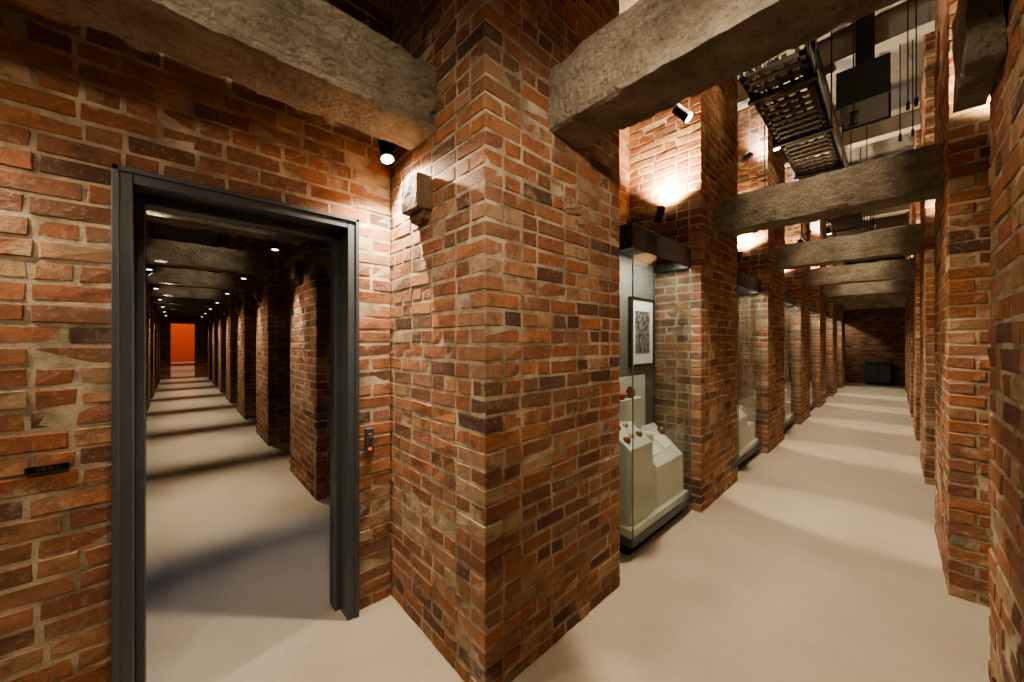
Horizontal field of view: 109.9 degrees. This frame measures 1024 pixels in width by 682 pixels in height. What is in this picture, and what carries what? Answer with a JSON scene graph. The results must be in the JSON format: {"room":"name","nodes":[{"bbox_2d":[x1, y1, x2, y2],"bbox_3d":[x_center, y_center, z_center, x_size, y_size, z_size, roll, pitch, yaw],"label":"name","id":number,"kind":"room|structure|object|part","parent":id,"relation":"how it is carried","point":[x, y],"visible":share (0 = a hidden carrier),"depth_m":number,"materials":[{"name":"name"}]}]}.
{"room":"museum gallery","nodes":[
{"label":"museum gallery","id":0,"kind":"room"},
{"bbox_2d":[146,221,150,410],"bbox_3d":[-8.973,-0.999,8.373,0.736,5.210,1.144,0,0,-43],"label":"brick pillar","id":1,"kind":"structure","parent":0,"point":[148,305],"depth_m":8.26,"materials":[{"name":"brick"}]},
{"bbox_2d":[149,284,228,300],"bbox_3d":[-8.171,-1.254,9.132,1.497,0.338,0.288,0,0,-43],"label":"concrete beam","id":2,"kind":"structure","parent":1,"relation":"attached to","point":[163,291],"depth_m":9.00,"materials":[{"name":"grey concrete"}]},
{"bbox_2d":[150,222,154,397],"bbox_3d":[-10.731,-1.000,10.248,0.736,5.210,1.146,0,0,-43],"label":"brick pillar","id":3,"kind":"structure","parent":0,"point":[152,224],"depth_m":10.07,"materials":[{"name":"brick"}]},
{"bbox_2d":[154,296,219,306],"bbox_3d":[-9.927,-1.255,11.008,1.494,0.338,0.286,0,0,-43],"label":"concrete beam","id":4,"kind":"structure","parent":3,"relation":"attached to","point":[165,300],"depth_m":10.88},
{"bbox_2d":[155,233,157,388],"bbox_3d":[-12.488,-0.999,12.123,0.736,5.210,1.144,0,0,-43],"label":"brick pillar","id":5,"kind":"structure","parent":0,"point":[156,310],"depth_m":11.96,"materials":[{"name":"brick"}]},
{"bbox_2d":[157,304,213,311],"bbox_3d":[-11.686,-1.255,12.882,1.493,0.334,0.289,0,0,-43],"label":"concrete beam","id":6,"kind":"structure","parent":5,"relation":"attached to","point":[167,307],"depth_m":12.78,"materials":[{"name":"concrete"}]},
{"bbox_2d":[158,266,159,382],"bbox_3d":[-14.247,-1.000,13.998,0.736,5.210,1.146,0,0,-43],"label":"brick pillar","id":7,"kind":"structure","parent":0,"point":[158,266],"depth_m":13.82,"materials":[{"name":"brick"}]},
{"bbox_2d":[160,310,208,314],"bbox_3d":[-13.443,-1.254,14.758,1.493,0.340,0.288,0,0,-43],"label":"concrete beam","id":8,"kind":"structure","parent":7,"relation":"attached to","point":[161,311],"depth_m":14.66,"materials":[{"name":"concrete"}]},
{"bbox_2d":[171,323,194,361],"bbox_3d":[-25.802,-1.000,28.036,3.700,5.200,0.200,0,0,-43],"label":"wall","id":9,"kind":"structure","parent":0,"point":[182,335],"depth_m":27.99,"materials":[{"name":"paint"}]},
{"bbox_2d":[160,266,207,378],"bbox_3d":[-14.223,-1.000,15.589,3.330,5.200,0.200,0,0,-43],"label":"wall","id":10,"kind":"structure","parent":0,"point":[201,329],"depth_m":15.54,"materials":[{"name":"brick"}]},
{"bbox_2d":[0,0,390,681],"bbox_3d":[-2.360,-0.999,0.899,4.199,5.212,0.215,0,0,-43],"label":"wall","id":11,"kind":"structure","parent":0,"point":[77,100],"depth_m":1.41,"materials":[{"name":"brick"}]},
{"bbox_2d":[24,462,69,474],"bbox_3d":[-1.736,0.476,1.342,0.103,0.024,0.012,0,0,-43],"label":"air vent","id":12,"kind":"object","parent":11,"relation":"in","point":[31,470],"visible":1,"depth_m":1.34,"materials":[{"name":"black metal"}]},
{"bbox_2d":[111,163,358,681],"bbox_3d":[-1.331,0.447,1.853,0.965,2.306,0.275,0,0,-43],"label":"door frame","id":13,"kind":"structure","parent":11,"relation":"in","point":[134,191],"depth_m":1.58,"materials":[{"name":"metal"}]},
{"bbox_2d":[364,427,372,455],"bbox_3d":[-0.855,0.600,2.147,0.044,0.160,0.038,0,0,-43],"label":"switch","id":14,"kind":"object","parent":11,"relation":"attached to","point":[368,432],"visible":1,"depth_m":2.14,"materials":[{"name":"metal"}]},
{"bbox_2d":[208,270,211,379],"bbox_3d":[-12.633,-1.000,15.509,0.734,5.209,1.145,0,0,-43],"label":"brick pillar","id":15,"kind":"structure","parent":0,"point":[210,313],"depth_m":14.89,"materials":[{"name":"brick"}]},
{"bbox_2d":[212,242,217,384],"bbox_3d":[-10.876,-1.000,13.633,0.735,5.209,1.144,0,0,-43],"label":"brick pillar","id":16,"kind":"structure","parent":0,"point":[215,322],"depth_m":13.03,"materials":[{"name":"brick"}]},
{"bbox_2d":[218,233,225,392],"bbox_3d":[-9.118,-1.000,11.759,0.734,5.209,1.145,0,0,-43],"label":"brick pillar","id":17,"kind":"structure","parent":0,"point":[221,237],"depth_m":11.16,"materials":[{"name":"brick"}]},
{"bbox_2d":[226,234,237,402],"bbox_3d":[-7.361,-1.000,9.883,0.735,5.209,1.144,0,0,-43],"label":"brick pillar","id":18,"kind":"structure","parent":0,"point":[231,241],"depth_m":9.30,"materials":[{"name":"brick"}]},
{"bbox_2d":[223,308,227,316],"bbox_3d":[-7.659,-0.758,9.611,0.093,0.229,0.184,0,0,-43],"label":"block","id":19,"kind":"object","parent":18,"relation":"attached to","point":[225,310],"visible":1,"depth_m":9.55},
{"bbox_2d":[237,235,255,418],"bbox_3d":[-5.603,-1.000,8.009,0.734,5.209,1.145,0,0,-43],"label":"brick pillar","id":20,"kind":"structure","parent":0,"point":[246,393],"depth_m":7.44,"materials":[{"name":"brick"}]},
{"bbox_2d":[235,300,240,310],"bbox_3d":[-5.901,-0.758,7.736,0.093,0.228,0.184,0,0,-43],"label":"block","id":21,"kind":"object","parent":20,"relation":"attached to","point":[237,302],"visible":1,"depth_m":7.68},
{"bbox_2d":[256,239,289,445],"bbox_3d":[-3.845,-1.000,6.133,0.735,5.209,1.144,0,0,-43],"label":"brick pillar","id":22,"kind":"structure","parent":0,"point":[273,312],"depth_m":5.60,"materials":[{"name":"brick"}]},
{"bbox_2d":[254,287,261,301],"bbox_3d":[-4.144,-0.758,5.861,0.094,0.229,0.182,0,0,-43],"label":"block","id":23,"kind":"object","parent":22,"relation":"attached to","point":[257,290],"visible":1,"depth_m":5.80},
{"bbox_2d":[289,238,329,499],"bbox_3d":[-2.087,-1.000,4.259,0.734,5.209,1.145,0,0,-43],"label":"brick pillar","id":24,"kind":"structure","parent":0,"point":[309,459],"depth_m":3.73,"materials":[{"name":"brick"}]},
{"bbox_2d":[290,261,303,283],"bbox_3d":[-2.386,-0.758,3.986,0.094,0.229,0.184,0,0,-43],"label":"block","id":25,"kind":"object","parent":24,"relation":"attached to","point":[297,267],"visible":1,"depth_m":3.93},
{"bbox_2d":[390,0,619,681],"bbox_3d":[-0.140,-1.000,2.424,1.146,5.211,1.287,0,0,-43],"label":"brick pillar","id":26,"kind":"structure","parent":0,"point":[505,310],"depth_m":1.82,"materials":[{"name":"brick"}]},
{"bbox_2d":[17,0,435,148],"bbox_3d":[-2.020,-1.255,0.538,4.196,0.341,0.301,0,0,-43],"label":"concrete beam","id":27,"kind":"structure","parent":26,"relation":"attached to","point":[310,56],"depth_m":1.47,"materials":[{"name":"grey concrete"}]},
{"bbox_2d":[378,139,394,163],"bbox_3d":[-0.720,-1.183,2.055,0.084,0.320,0.112,0,0,-43],"label":"spotlight","id":28,"kind":"object","parent":27,"relation":"attached to","point":[386,152],"visible":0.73,"depth_m":2.03,"materials":[{"name":"black metal"}]},
{"bbox_2d":[401,172,432,225],"bbox_3d":[-0.512,-0.758,1.931,0.096,0.230,0.184,0,0,-43],"label":"block","id":29,"kind":"object","parent":26,"relation":"attached to","point":[416,190],"visible":1,"depth_m":1.88,"materials":[{"name":"beige stone"}]},
{"bbox_2d":[560,195,583,214],"bbox_3d":[0.330,-0.753,1.992,0.221,0.103,0.034,0,0,-43],"label":"mortar patch","id":30,"kind":"object","parent":26,"relation":"attached to","point":[570,205],"visible":1,"depth_m":1.98,"materials":[{"name":"beige concrete"}]},
{"bbox_2d":[576,216,587,228],"bbox_3d":[0.402,-0.680,2.061,0.118,0.072,0.033,0,0,-43],"label":"mortar patch","id":31,"kind":"object","parent":26,"relation":"attached to","point":[581,222],"visible":0.99,"depth_m":2.04,"materials":[{"name":"beige concrete"}]},
{"bbox_2d":[548,0,897,149],"bbox_3d":[0.789,-1.256,1.424,0.289,0.339,1.470,0,0,-43],"label":"concrete beam","id":32,"kind":"structure","parent":26,"relation":"attached to","point":[653,56],"depth_m":1.46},
{"bbox_2d":[672,102,692,123],"bbox_3d":[1.291,-2.625,2.720,0.147,1.951,0.084,0,0,22],"label":"spotlight","id":33,"kind":"object","parent":32,"relation":"attached to","point":[681,112],"visible":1,"depth_m":2.69,"materials":[{"name":"black metal"}]},
{"bbox_2d":[155,0,922,246],"bbox_3d":[-7.397,-3.700,19.588,22.800,0.200,41.300,0,0,-43],"label":"ceiling","id":34,"kind":"structure","parent":0,"point":[891,145],"depth_m":6.32,"materials":[{"name":"concrete"}]},
{"bbox_2d":[619,0,638,13],"bbox_3d":[2.007,-3.450,2.567,0.200,0.299,2.890,0,0,-43],"label":"rib","id":35,"kind":"object","parent":34,"relation":"attached to","point":[623,4],"visible":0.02,"depth_m":3.52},
{"bbox_2d":[764,64,764,187],"bbox_3d":[3.166,-2.625,4.477,0.147,1.951,0.084,0,0,22],"label":"spotlight","id":36,"kind":"object","parent":34,"relation":"hanging from","point":[764,64],"visible":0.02,"depth_m":4.48,"materials":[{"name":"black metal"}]},
{"bbox_2d":[771,138,780,150],"bbox_3d":[3.262,-2.981,4.432,0.085,1.239,0.097,0,0,-43],"label":"spotlight","id":37,"kind":"object","parent":34,"relation":"hanging from","point":[773,139],"visible":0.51,"depth_m":4.43,"materials":[{"name":"black metal"}]},
{"bbox_2d":[739,32,850,179],"bbox_3d":[3.866,-2.982,4.638,4.415,1.235,0.540,0,0,-43],"label":"cable tray","id":38,"kind":"object","parent":34,"relation":"hanging from","point":[809,80],"visible":0.69,"depth_m":3.78,"materials":[{"name":"black metal"}]},
{"bbox_2d":[744,23,848,72],"bbox_3d":[3.313,-3.450,3.791,0.200,0.299,2.890,0,0,-43],"label":"rib","id":39,"kind":"object","parent":34,"relation":"attached to","point":[841,24],"visible":0.02,"depth_m":3.81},
{"bbox_2d":[797,148,805,241],"bbox_3d":[5.041,-2.625,6.235,0.147,1.951,0.084,0,0,22],"label":"spotlight","id":40,"kind":"object","parent":34,"relation":"hanging from","point":[800,239],"visible":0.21,"depth_m":6.23,"materials":[{"name":"black metal"}]},
{"bbox_2d":[826,220,830,234],"bbox_3d":[7.012,-2.981,7.947,0.085,1.239,0.097,0,0,-43],"label":"spotlight","id":41,"kind":"object","parent":34,"relation":"hanging from","point":[828,230],"visible":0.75,"depth_m":7.93,"materials":[{"name":"black metal"}]},
{"bbox_2d":[737,0,934,110],"bbox_3d":[3.882,-3.450,4.325,0.200,0.299,2.890,0,0,-43],"label":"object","id":42,"kind":"structure","parent":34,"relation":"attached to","point":[890,27],"depth_m":3.98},
{"bbox_2d":[825,148,874,264],"bbox_3d":[8.448,-2.982,8.845,6.575,1.235,0.510,0,0,-43],"label":"cable tray","id":43,"kind":"object","parent":34,"relation":"hanging from","point":[839,227],"visible":0.39,"depth_m":7.52,"materials":[{"name":"black metal"}]},
{"bbox_2d":[785,108,919,166],"bbox_3d":[5.757,-3.450,6.082,0.200,0.299,2.890,0,0,-43],"label":"rib","id":44,"kind":"object","parent":34,"relation":"attached to","point":[888,128],"visible":0.21,"depth_m":5.78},
{"bbox_2d":[847,23,858,126],"bbox_3d":[3.555,-2.924,3.743,0.084,1.352,0.151,0,0,42],"label":"spotlight","id":45,"kind":"object","parent":34,"relation":"hanging from","point":[853,115],"visible":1,"depth_m":3.73,"materials":[{"name":"black metal"}]},
{"bbox_2d":[785,80,920,146],"bbox_3d":[5.188,-3.450,5.549,0.200,0.299,2.890,0,0,-43],"label":"rib","id":46,"kind":"object","parent":34,"relation":"attached to","point":[894,92],"visible":0.02,"depth_m":5.10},
{"bbox_2d":[836,12,890,132],"bbox_3d":[3.925,-3.065,4.001,0.660,1.070,0.410,0,0,-43],"label":"air duct","id":47,"kind":"object","parent":34,"relation":"hanging from","point":[872,75],"visible":0.95,"depth_m":3.88,"materials":[{"name":"black metal"}]},
{"bbox_2d":[815,148,912,174],"bbox_3d":[7.063,-3.450,7.306,0.200,0.299,2.890,0,0,-43],"label":"rib","id":48,"kind":"object","parent":34,"relation":"attached to","point":[912,148],"visible":0.02,"depth_m":6.97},
{"bbox_2d":[866,126,866,160],"bbox_3d":[5.430,-2.924,5.500,0.084,1.352,0.151,0,0,42],"label":"spotlight","id":49,"kind":"object","parent":34,"relation":"hanging from","point":[866,126],"visible":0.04,"depth_m":5.49,"materials":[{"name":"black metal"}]},
{"bbox_2d":[826,204,909,225],"bbox_3d":[9.507,-3.450,9.598,0.200,0.299,2.890,0,0,-43],"label":"rib","id":50,"kind":"object","parent":34,"relation":"attached to","point":[903,208],"visible":0.02,"depth_m":9.29,"materials":[{"name":"beige concrete"}]},
{"bbox_2d":[870,211,875,229],"bbox_3d":[7.305,-2.924,7.258,0.084,1.352,0.151,0,0,42],"label":"spotlight","id":51,"kind":"object","parent":34,"relation":"hanging from","point":[873,225],"visible":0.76,"depth_m":7.24,"materials":[{"name":"black metal"}]},
{"bbox_2d":[845,215,906,234],"bbox_3d":[10.813,-3.450,10.822,0.200,0.299,2.890,0,0,-43],"label":"rib","id":52,"kind":"object","parent":34,"relation":"attached to","point":[898,221],"visible":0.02,"depth_m":10.47,"materials":[{"name":"concrete"}]},
{"bbox_2d":[898,0,917,141],"bbox_3d":[4.220,-2.930,3.833,1.027,1.340,0.128,0,0,-43],"label":"hanging cables","id":53,"kind":"object","parent":34,"relation":"hanging from","point":[916,97],"visible":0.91,"depth_m":3.67,"materials":[{"name":"black metal"}]},
{"bbox_2d":[146,361,990,681],"bbox_3d":[-7.397,1.700,19.588,22.800,0.200,41.300,0,0,-43],"label":"floor","id":54,"kind":"structure","parent":0,"point":[822,562],"depth_m":2.43,"materials":[{"name":"concrete"}]},
{"bbox_2d":[619,223,690,554],"bbox_3d":[1.145,0.370,3.107,1.082,2.460,0.372,0,0,-43],"label":"display case","id":55,"kind":"object","parent":54,"relation":"on","point":[652,493],"visible":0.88,"depth_m":3.13,"materials":[{"name":"clear glass"}]},
{"bbox_2d":[619,393,627,399],"bbox_3d":[0.934,0.475,3.069,0.110,0.050,0.110,0,0,-43],"label":"bowl","id":56,"kind":"object","parent":55,"relation":"on","point":[622,396],"depth_m":3.04,"materials":[{"name":"red ceramic"}]},
{"bbox_2d":[626,386,634,397],"bbox_3d":[1.043,0.450,3.157,0.080,0.100,0.080,0,0,-43],"label":"jar","id":57,"kind":"object","parent":55,"relation":"on","point":[628,388],"depth_m":3.13,"materials":[{"name":"brown ceramic"}]},
{"bbox_3d":[1.022,0.345,3.237,1.080,2.210,0.015,0,0,-43],"label":"panel","id":58,"kind":"part","parent":55,"relation":"part of","materials":[{"name":"clear glass"}]},
{"bbox_2d":[628,296,653,366],"bbox_3d":[1.232,-0.085,3.401,0.460,0.640,0.028,0,0,-43],"label":"picture frame","id":59,"kind":"object","parent":55,"relation":"attached to","point":[643,306],"depth_m":3.39,"materials":[{"name":"black wood"}]},
{"bbox_2d":[635,311,648,352],"bbox_3d":[1.236,-0.085,3.397,0.270,0.390,0.005,0,0,-43],"label":"print","id":60,"kind":"object","parent":55,"relation":"attached to","point":[641,317],"depth_m":3.38},
{"bbox_2d":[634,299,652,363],"bbox_3d":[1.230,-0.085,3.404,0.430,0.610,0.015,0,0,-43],"label":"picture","id":61,"kind":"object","parent":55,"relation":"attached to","point":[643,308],"depth_m":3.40,"materials":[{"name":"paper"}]},
{"bbox_3d":[1.423,0.385,3.591,0.012,2.130,0.014,0,0,-43],"label":"edge trim","id":62,"kind":"part","parent":55,"relation":"part of","materials":[{"name":"metal"}]},
{"bbox_3d":[1.144,1.480,3.108,1.080,0.060,0.370,0,0,-43],"label":"frame","id":63,"kind":"part","parent":55,"relation":"part of","materials":[{"name":"metal"}]},
{"bbox_2d":[737,270,760,467],"bbox_3d":[3.020,0.370,4.865,1.082,2.460,0.372,0,0,-43],"label":"display case","id":64,"kind":"object","parent":54,"relation":"on","point":[748,444],"visible":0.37,"depth_m":4.71,"materials":[{"name":"clear glass"}]},
{"bbox_3d":[3.019,1.480,4.865,1.080,0.060,0.370,0,0,-43],"label":"frame","id":65,"kind":"part","parent":64,"relation":"part of","materials":[{"name":"metal"}]},
{"bbox_2d":[785,292,795,428],"bbox_3d":[4.895,0.370,6.622,1.082,2.460,0.372,0,0,-43],"label":"display case","id":66,"kind":"object","parent":54,"relation":"on","point":[789,298],"visible":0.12,"depth_m":6.70,"materials":[{"name":"clear glass"}]},
{"bbox_3d":[4.894,1.480,6.623,1.080,0.060,0.370,0,0,-43],"label":"frame","id":67,"kind":"part","parent":66,"relation":"part of","materials":[{"name":"metal"}]},
{"bbox_2d":[810,303,815,408],"bbox_3d":[6.769,0.370,8.380,1.082,2.460,0.372,0,0,-43],"label":"display case","id":68,"kind":"object","parent":54,"relation":"on","point":[812,306],"visible":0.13,"depth_m":8.59,"materials":[{"name":"clear glass"}]},
{"bbox_2d":[826,310,828,394],"bbox_3d":[8.645,0.370,10.138,1.082,2.460,0.372,0,0,-43],"label":"display case","id":69,"kind":"object","parent":54,"relation":"on","point":[827,312],"visible":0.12,"depth_m":10.11,"materials":[{"name":"black metal"}]},
{"bbox_2d":[837,315,838,386],"bbox_3d":[10.520,0.370,11.895,1.082,2.460,0.372,0,0,-43],"label":"display case","id":70,"kind":"object","parent":54,"relation":"on","point":[837,315],"visible":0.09,"depth_m":12.13,"materials":[{"name":"black metal"}]},
{"bbox_2d":[865,361,891,385],"bbox_3d":[13.418,1.185,13.154,0.410,0.830,0.700,0,0,-43],"label":"base cabinet","id":71,"kind":"object","parent":54,"relation":"on","point":[876,373],"visible":1,"depth_m":13.02,"materials":[{"name":"black wood"}]},
{"bbox_3d":[13.165,1.170,13.143,0.012,0.680,0.310,0,0,-43],"label":"door panel","id":72,"kind":"part","parent":71,"relation":"part of","materials":[{"name":"wood"}]},
{"bbox_3d":[13.391,1.170,12.903,0.012,0.680,0.310,0,0,-43],"label":"door panel","id":73,"kind":"part","parent":71,"relation":"part of","materials":[{"name":"wood"}]},
{"bbox_3d":[-3.701,-1.000,2.748,0.735,5.210,1.145,0,0,-43],"label":"brick pillar","id":74,"kind":"structure","parent":54,"relation":"on","visible":0},
{"bbox_2d":[146,210,304,245],"bbox_3d":[-2.897,-1.255,3.507,1.499,0.340,0.288,0,0,-43],"label":"concrete beam","id":75,"kind":"structure","parent":74,"relation":"attached to","point":[151,216],"depth_m":3.48,"materials":[{"name":"grey concrete"}]},
{"bbox_2d":[271,242,278,250],"bbox_3d":[-2.670,-1.182,4.047,0.084,0.315,0.084,0,0,-43],"label":"spotlight","id":76,"kind":"object","parent":75,"relation":"attached to","point":[274,246],"visible":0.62,"depth_m":4.02,"materials":[{"name":"black metal"}]},
{"bbox_3d":[-5.457,-0.999,4.623,0.735,5.210,1.143,0,0,-43],"label":"brick pillar","id":77,"kind":"structure","parent":54,"relation":"on","visible":0},
{"bbox_2d":[146,237,262,275],"bbox_3d":[-4.655,-1.255,5.382,1.498,0.341,0.289,0,0,-43],"label":"concrete beam","id":78,"kind":"structure","parent":77,"relation":"attached to","point":[160,252],"depth_m":5.29,"materials":[{"name":"grey concrete"}]},
{"bbox_2d":[146,264,152,269],"bbox_3d":[-5.229,-1.182,5.171,0.084,0.316,0.084,0,0,-43],"label":"spotlight","id":79,"kind":"object","parent":78,"relation":"attached to","point":[148,266],"visible":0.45,"depth_m":5.15,"materials":[{"name":"black metal"}]},
{"bbox_3d":[-7.216,-1.000,6.498,0.735,5.210,1.145,0,0,-43],"label":"brick pillar","id":80,"kind":"structure","parent":54,"relation":"on","visible":0},
{"bbox_2d":[146,266,241,290],"bbox_3d":[-6.412,-1.255,7.257,1.494,0.336,0.285,0,0,-43],"label":"concrete beam","id":81,"kind":"structure","parent":80,"relation":"attached to","point":[165,276],"depth_m":7.15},
{"bbox_2d":[619,127,629,225],"bbox_3d":[6.302,-1.000,8.718,16.880,5.200,0.200,0,0,-43],"label":"wall","id":82,"kind":"structure","parent":0,"point":[624,135],"depth_m":3.79,"materials":[{"name":"brick"}]},
{"bbox_2d":[626,206,665,223],"bbox_3d":[1.332,-1.228,3.573,0.104,0.147,0.382,0,0,-43],"label":"spotlight","id":83,"kind":"object","parent":82,"relation":"attached to","point":[660,209],"visible":0.92,"depth_m":3.45,"materials":[{"name":"black metal"}]},
{"bbox_2d":[737,251,742,261],"bbox_3d":[3.207,-1.228,5.330,0.104,0.147,0.382,0,0,-43],"label":"spotlight","id":84,"kind":"object","parent":82,"relation":"attached to","point":[740,253],"visible":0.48,"depth_m":5.19,"materials":[{"name":"black metal"}]},
{"bbox_2d":[738,152,752,162],"bbox_3d":[3.175,-2.580,5.177,0.128,0.143,0.513,0,0,-43],"label":"spotlight","id":85,"kind":"object","parent":82,"relation":"attached to","point":[749,155],"visible":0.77,"depth_m":5.02,"materials":[{"name":"black metal"}]},
{"bbox_2d":[630,76,737,512],"bbox_3d":[1.923,-1.000,3.981,1.144,5.209,0.735,0,0,-43],"label":"brick pillar","id":86,"kind":"structure","parent":0,"point":[682,168],"depth_m":3.55,"materials":[{"name":"brick"}]},
{"bbox_2d":[737,102,784,453],"bbox_3d":[3.797,-0.999,5.739,1.144,5.210,0.736,0,0,-43],"label":"brick pillar","id":87,"kind":"structure","parent":0,"point":[761,315],"depth_m":5.24,"materials":[{"name":"brick"}]},
{"bbox_2d":[751,40,865,228],"bbox_3d":[7.194,-3.250,7.971,16.400,0.080,0.627,0,0,-43],"label":"conduit pipes","id":88,"kind":"object","parent":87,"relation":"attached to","point":[822,79],"visible":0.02,"depth_m":4.78,"materials":[{"name":"grey metal"}]},
{"bbox_2d":[775,224,922,269],"bbox_3d":[4.538,-1.255,4.940,0.288,0.337,1.462,0,0,-43],"label":"concrete beam","id":89,"kind":"structure","parent":87,"relation":"attached to","point":[904,240],"depth_m":4.77,"materials":[{"name":"concrete"}]},
{"bbox_2d":[785,163,809,424],"bbox_3d":[5.672,-1.000,7.496,1.145,5.209,0.734,0,0,-43],"label":"brick pillar","id":90,"kind":"structure","parent":0,"point":[794,278],"depth_m":6.97,"materials":[{"name":"brick"}]},
{"bbox_2d":[810,219,825,407],"bbox_3d":[7.548,-1.000,9.255,1.146,5.210,0.736,0,0,-43],"label":"brick pillar","id":91,"kind":"structure","parent":0,"point":[818,228],"depth_m":8.70,"materials":[{"name":"brick"}]},
{"bbox_2d":[826,225,836,395],"bbox_3d":[9.423,-1.000,11.011,1.144,5.209,0.735,0,0,-43],"label":"brick pillar","id":92,"kind":"structure","parent":0,"point":[831,321],"depth_m":10.45,"materials":[{"name":"brick"}]},
{"bbox_2d":[837,262,844,387],"bbox_3d":[11.297,-0.999,12.769,1.144,5.210,0.736,0,0,-43],"label":"brick pillar","id":93,"kind":"structure","parent":0,"point":[840,311],"depth_m":12.20,"materials":[{"name":"brick"}]},
{"bbox_2d":[843,301,905,309],"bbox_3d":[12.040,-1.254,11.971,0.290,0.337,1.468,0,0,-43],"label":"concrete beam","id":94,"kind":"structure","parent":93,"relation":"attached to","point":[897,303],"depth_m":11.85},
{"bbox_2d":[845,256,904,385],"bbox_3d":[13.593,-1.000,13.428,0.200,5.200,3.300,0,0,-43],"label":"wall","id":95,"kind":"structure","parent":0,"point":[878,334],"depth_m":13.36,"materials":[{"name":"brick"}]},
{"bbox_2d":[905,256,906,392],"bbox_3d":[12.788,-0.999,11.179,1.144,5.210,0.736,0,0,-43],"label":"brick pillar","id":96,"kind":"structure","parent":0,"point":[905,256],"depth_m":11.05,"materials":[{"name":"brick"}]},
{"bbox_2d":[907,211,909,402],"bbox_3d":[10.914,-1.000,9.421,1.144,5.209,0.735,0,0,-43],"label":"brick pillar","id":97,"kind":"structure","parent":0,"point":[908,212],"depth_m":9.29,"materials":[{"name":"brick"}]},
{"bbox_2d":[834,292,907,304],"bbox_3d":[10.164,-1.256,10.214,0.290,0.337,1.466,0,0,-43],"label":"concrete beam","id":98,"kind":"structure","parent":97,"relation":"attached to","point":[893,297],"depth_m":10.10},
{"bbox_2d":[909,203,913,416],"bbox_3d":[9.039,-1.000,7.665,1.146,5.210,0.736,0,0,-43],"label":"brick pillar","id":99,"kind":"structure","parent":0,"point":[911,293],"depth_m":7.54,"materials":[{"name":"brick"}]},
{"bbox_2d":[822,279,909,297],"bbox_3d":[8.290,-1.255,8.454,0.289,0.337,1.467,0,0,-43],"label":"concrete beam","id":100,"kind":"structure","parent":99,"relation":"attached to","point":[891,286],"depth_m":8.31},
{"bbox_2d":[913,129,920,440],"bbox_3d":[7.163,-1.000,5.906,1.145,5.209,0.734,0,0,-43],"label":"brick pillar","id":101,"kind":"structure","parent":0,"point":[916,206],"depth_m":5.78,"materials":[{"name":"brick"}]},
{"bbox_2d":[804,258,914,286],"bbox_3d":[6.414,-1.255,6.696,0.289,0.337,1.468,0,0,-43],"label":"concrete beam","id":102,"kind":"structure","parent":101,"relation":"attached to","point":[898,269],"depth_m":6.55,"materials":[{"name":"concrete"}]},
{"bbox_2d":[919,31,934,484],"bbox_3d":[5.288,-0.999,4.148,1.144,5.210,0.736,0,0,-43],"label":"brick pillar","id":103,"kind":"structure","parent":0,"point":[927,80],"depth_m":4.01,"materials":[{"name":"brick"}]},
{"bbox_2d":[934,0,990,607],"bbox_3d":[3.414,-1.000,2.390,1.144,5.209,0.735,0,0,-43],"label":"brick pillar","id":104,"kind":"structure","parent":0,"point":[962,237],"depth_m":2.23,"materials":[{"name":"brick"}]},
{"bbox_2d":[716,142,942,237],"bbox_3d":[2.663,-1.254,3.184,0.292,0.341,1.468,0,0,-43],"label":"concrete beam","id":105,"kind":"structure","parent":104,"relation":"attached to","point":[915,175],"depth_m":2.97,"materials":[{"name":"grey concrete"}]},
{"bbox_2d":[987,0,1023,681],"bbox_3d":[1.538,-1.000,0.634,1.146,5.210,0.736,0,0,-43],"label":"brick pillar","id":106,"kind":"structure","parent":0,"point":[1006,125],"depth_m":1.07,"materials":[{"name":"brick"}]},
{"bbox_2d":[952,0,1006,113],"bbox_3d":[1.569,-1.032,1.213,0.354,0.349,0.084,0,0,-43],"label":"concrete beam","id":107,"kind":"structure","parent":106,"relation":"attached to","point":[979,35],"depth_m":1.12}
]}

